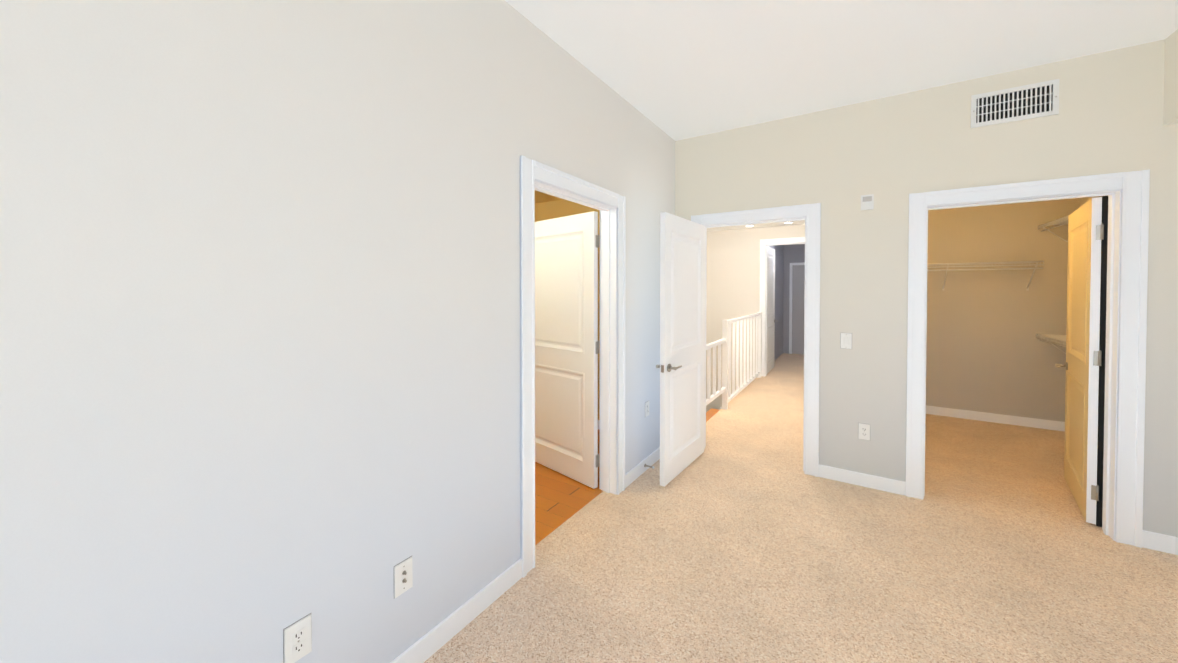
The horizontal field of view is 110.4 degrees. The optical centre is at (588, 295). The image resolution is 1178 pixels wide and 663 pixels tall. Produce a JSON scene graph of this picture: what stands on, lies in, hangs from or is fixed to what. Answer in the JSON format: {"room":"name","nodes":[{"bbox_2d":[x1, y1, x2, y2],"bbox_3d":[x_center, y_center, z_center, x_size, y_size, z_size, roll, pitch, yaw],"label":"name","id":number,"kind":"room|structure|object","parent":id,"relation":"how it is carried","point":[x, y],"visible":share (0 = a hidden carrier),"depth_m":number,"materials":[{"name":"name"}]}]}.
{"room":"empty bedroom","nodes":[
{"label":"empty bedroom","id":0,"kind":"room"},
{"bbox_2d":[0,0,674,662],"bbox_3d":[-1.071,0.024,1.124,0.130,2.900,6.728,1,1,33],"label":"wall","id":1,"kind":"structure","parent":0,"point":[258,326],"depth_m":1.21,"materials":[{"name":"grey paint"}]},
{"bbox_2d":[283,613,311,662],"bbox_3d":[-0.903,1.072,1.272,0.008,0.123,0.077,1,1,33],"label":"electrical outlet","id":2,"kind":"object","parent":1,"relation":"attached to","point":[297,640],"visible":1,"depth_m":1.27,"materials":[{"name":"white plastic"}]},
{"bbox_2d":[394,556,412,597],"bbox_3d":[-0.705,1.077,1.566,0.018,0.123,0.077,1,1,33],"label":"outlet","id":3,"kind":"object","parent":1,"relation":"attached to","point":[403,578],"visible":1,"depth_m":1.56,"materials":[{"name":"white plastic"}]},
{"bbox_2d":[390,447,659,662],"bbox_3d":[-0.976,1.423,1.160,0.013,0.100,6.598,1,1,33],"label":"baseboard","id":4,"kind":"structure","parent":1,"relation":"attached to","point":[429,644],"depth_m":1.83,"materials":[{"name":"white paint"}]},
{"bbox_2d":[535,211,598,488],"bbox_3d":[-0.265,0.401,3.344,0.905,2.055,0.161,1,1,44],"label":"bathroom door","id":5,"kind":"structure","parent":1,"relation":"in","point":[566,345],"depth_m":3.23,"materials":[{"name":"white paint"}]},
{"bbox_2d":[520,155,625,577],"bbox_3d":[-0.105,0.364,2.613,0.170,2.175,1.116,1,1,33],"label":"door frame","id":6,"kind":"structure","parent":1,"relation":"attached to","point":[531,171],"depth_m":2.72,"materials":[{"name":"white paint"}]},
{"bbox_2d":[645,401,648,416],"bbox_3d":[0.485,0.940,3.401,0.008,0.123,0.077,1,1,33],"label":"outlet","id":7,"kind":"object","parent":1,"relation":"attached to","point":[646,408],"visible":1,"depth_m":3.38,"materials":[{"name":"white plastic"}]},
{"bbox_2d":[535,190,562,203],"bbox_3d":[-1.077,-1.131,3.098,2.052,0.150,3.398,1,1,33],"label":"ceiling","id":8,"kind":"structure","parent":0,"point":[540,197],"depth_m":4.54,"materials":[{"name":"yellow paint"}]},
{"bbox_2d":[535,430,602,544],"bbox_3d":[-1.050,1.543,3.158,2.075,0.201,3.464,1,1,33],"label":"floor","id":9,"kind":"structure","parent":0,"point":[560,499],"depth_m":2.94,"materials":[{"name":"orange wood"}]},
{"bbox_2d":[706,408,718,421],"bbox_3d":[0.831,2.483,4.910,1.130,2.090,1.332,1,1,33],"label":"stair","id":10,"kind":"structure","parent":0,"point":[711,412],"depth_m":5.00,"materials":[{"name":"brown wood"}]},
{"bbox_2d":[706,225,804,411],"bbox_3d":[2.990,1.510,7.113,2.330,5.350,0.120,1,1,33],"label":"wall","id":11,"kind":"structure","parent":0,"point":[733,274],"depth_m":7.29,"materials":[{"name":"grey paint"}]},
{"bbox_2d":[760,237,804,376],"bbox_3d":[3.409,0.214,6.810,1.050,2.350,0.142,1,1,33],"label":"door frame","id":12,"kind":"structure","parent":11,"relation":"attached to","point":[763,242],"depth_m":7.01,"materials":[{"name":"white paint"}]},
{"bbox_2d":[707,220,804,231],"bbox_3d":[2.804,-1.236,6.786,2.530,0.150,6.762,1,1,33],"label":"ceiling","id":13,"kind":"structure","parent":0,"point":[778,224],"depth_m":6.87,"materials":[{"name":"white paint"}]},
{"bbox_2d":[769,245,783,360],"bbox_3d":[3.717,0.090,8.409,0.110,2.550,2.880,1,1,33],"label":"wall","id":14,"kind":"structure","parent":0,"point":[779,262],"depth_m":9.05,"materials":[{"name":"grey paint"}]},
{"bbox_2d":[767,246,777,372],"bbox_3d":[3.301,0.247,7.478,0.161,2.240,0.855,1,1,33],"label":"hall door","id":15,"kind":"structure","parent":14,"relation":"in","point":[771,320],"depth_m":7.49,"materials":[{"name":"white paint"}]},
{"bbox_2d":[783,244,804,353],"bbox_3d":[5.083,0.077,9.297,1.430,2.550,0.100,1,1,33],"label":"wall","id":16,"kind":"structure","parent":0,"point":[794,253],"depth_m":9.53,"materials":[{"name":"grey paint"}]},
{"bbox_2d":[789,262,804,353],"bbox_3d":[4.997,0.297,9.287,0.820,2.110,0.015,1,1,33],"label":"door frame","id":17,"kind":"structure","parent":16,"relation":"attached to","point":[790,308],"depth_m":9.49,"materials":[{"name":"white paint"}]},
{"bbox_2d":[792,265,804,353],"bbox_3d":[5.045,0.316,9.361,0.740,2.070,0.040,1,1,33],"label":"door","id":18,"kind":"structure","parent":0,"point":[798,309],"depth_m":9.47,"materials":[{"name":"grey wood"}]},
{"bbox_2d":[424,353,1177,662],"bbox_3d":[2.326,1.545,3.046,3.705,0.200,13.620,1,1,33],"label":"floor","id":19,"kind":"structure","parent":0,"point":[708,556],"depth_m":2.18,"materials":[{"name":"beige carpet"}]},
{"bbox_2d":[722,312,761,409],"bbox_3d":[2.293,0.844,6.023,0.060,1.115,2.230,1,1,33],"label":"guard railing","id":20,"kind":"object","parent":19,"relation":"on","point":[752,321],"visible":1,"depth_m":5.82,"materials":[{"name":"white paint"}]},
{"bbox_2d":[706,338,726,404],"bbox_3d":[1.330,0.861,4.543,0.050,0.645,1.282,1,1,33],"label":"stair railing","id":21,"kind":"object","parent":20,"relation":"attached to","point":[715,394],"visible":0.65,"depth_m":4.70,"materials":[{"name":"white paint"}]},
{"bbox_2d":[505,0,1177,140],"bbox_3d":[0.472,-1.487,0.174,3.728,0.150,6.858,1,1,33],"label":"ceiling","id":22,"kind":"structure","parent":0,"point":[676,70],"depth_m":2.35,"materials":[{"name":"white paint"}]},
{"bbox_2d":[535,39,1177,536],"bbox_3d":[1.484,-0.012,3.540,5.680,2.900,0.150,1,1,33],"label":"wall","id":23,"kind":"structure","parent":0,"point":[891,153],"depth_m":2.97,"materials":[{"name":"paint"}]},
{"bbox_2d":[656,212,704,486],"bbox_3d":[0.796,0.401,3.405,0.161,2.055,0.837,1,1,36],"label":"bedroom door","id":24,"kind":"structure","parent":23,"relation":"in","point":[681,366],"depth_m":3.31,"materials":[{"name":"white paint"}]},
{"bbox_2d":[691,203,820,476],"bbox_3d":[1.424,0.350,3.586,1.048,2.175,0.152,1,1,33],"label":"door frame","id":25,"kind":"structure","parent":23,"relation":"attached to","point":[811,213],"depth_m":3.28,"materials":[{"name":"white paint"}]},
{"bbox_2d":[840,333,851,348],"bbox_3d":[1.978,0.348,3.151,0.077,0.123,0.012,1,1,33],"label":"light switch","id":26,"kind":"object","parent":23,"relation":"attached to","point":[845,340],"visible":1,"depth_m":3.15,"materials":[{"name":"white plastic"}]},
{"bbox_2d":[858,423,869,440],"bbox_3d":[2.080,1.029,3.096,0.077,0.123,0.008,1,1,33],"label":"electrical outlet","id":27,"kind":"object","parent":23,"relation":"attached to","point":[863,431],"visible":1,"depth_m":3.10,"materials":[{"name":"white plastic"}]},
{"bbox_2d":[861,194,873,209],"bbox_3d":[2.079,-0.698,3.061,0.080,0.110,0.026,1,1,33],"label":"sensor","id":28,"kind":"object","parent":23,"relation":"attached to","point":[867,202],"visible":1,"depth_m":3.05,"materials":[{"name":"white plastic"}]},
{"bbox_2d":[818,464,1177,554],"bbox_3d":[2.269,1.396,2.977,3.468,0.100,0.013,1,1,33],"label":"baseboard","id":29,"kind":"structure","parent":23,"relation":"attached to","point":[1160,542],"depth_m":3.02,"materials":[{"name":"white paint"}]},
{"bbox_2d":[971,79,1058,127],"bbox_3d":[2.730,-1.231,2.637,0.402,0.214,0.013,1,1,33],"label":"air vent","id":30,"kind":"object","parent":23,"relation":"in","point":[1031,101],"visible":1,"depth_m":2.63,"materials":[{"name":"white plastic"}]},
{"bbox_2d":[906,169,1149,547],"bbox_3d":[2.783,0.406,2.712,0.909,2.088,0.134,1,1,33],"label":"door frame","id":31,"kind":"structure","parent":23,"relation":"attached to","point":[1111,357],"depth_m":2.47,"materials":[{"name":"white paint"}]},
{"bbox_2d":[1055,197,1103,523],"bbox_3d":[3.466,0.408,2.885,0.161,2.055,0.872,1,1,43],"label":"closet door","id":32,"kind":"structure","parent":23,"relation":"in","point":[1085,238],"depth_m":2.73,"materials":[{"name":"paint"}]},
{"bbox_2d":[1096,196,1107,526],"bbox_3d":[3.220,0.416,2.560,0.038,2.072,0.012,1,1,33],"label":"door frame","id":33,"kind":"structure","parent":23,"relation":"attached to","point":[1101,395],"depth_m":2.56,"materials":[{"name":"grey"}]},
{"bbox_2d":[926,198,1079,421],"bbox_3d":[4.338,0.119,4.782,2.010,2.600,0.100,1,1,33],"label":"wall","id":34,"kind":"structure","parent":0,"point":[988,350],"depth_m":4.57,"materials":[{"name":"paint"}]},
{"bbox_2d":[927,261,1043,290],"bbox_3d":[4.091,-0.212,4.696,1.480,0.306,0.308,1,1,33],"label":"closet shelf","id":35,"kind":"object","parent":34,"relation":"attached to","point":[982,264],"visible":0.75,"depth_m":4.44,"materials":[{"name":"white metal"}]},
{"bbox_2d":[926,405,1064,431],"bbox_3d":[4.302,1.370,4.754,1.740,0.100,0.017,1,1,33],"label":"baseboard","id":36,"kind":"structure","parent":34,"relation":"attached to","point":[1008,419],"depth_m":4.58,"materials":[{"name":"white paint"}]},
{"bbox_2d":[1080,196,1101,394],"bbox_3d":[4.437,0.143,3.183,0.100,2.600,2.472,1,1,33],"label":"wall","id":37,"kind":"structure","parent":0,"point":[1084,200],"depth_m":4.12,"materials":[{"name":"paint"}]},
{"bbox_2d":[1039,215,1068,241],"bbox_3d":[4.341,-0.582,3.394,0.304,0.305,2.199,1,1,33],"label":"closet shelf","id":38,"kind":"object","parent":37,"relation":"attached to","point":[1061,221],"visible":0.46,"depth_m":4.16,"materials":[{"name":"white metal"}]},
{"bbox_2d":[1036,334,1099,353],"bbox_3d":[4.341,0.578,3.412,0.304,0.305,2.199,1,1,33],"label":"closet shelf","id":39,"kind":"object","parent":37,"relation":"attached to","point":[1050,337],"visible":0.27,"depth_m":4.16,"materials":[{"name":"white metal"}]},
{"bbox_2d":[1163,29,1177,125],"bbox_3d":[1.684,-1.156,-0.611,0.574,0.488,6.598,1,1,33],"label":"wall","id":40,"kind":"structure","parent":0,"point":[1170,114],"depth_m":2.26,"materials":[{"name":"beige paint"}]}
]}

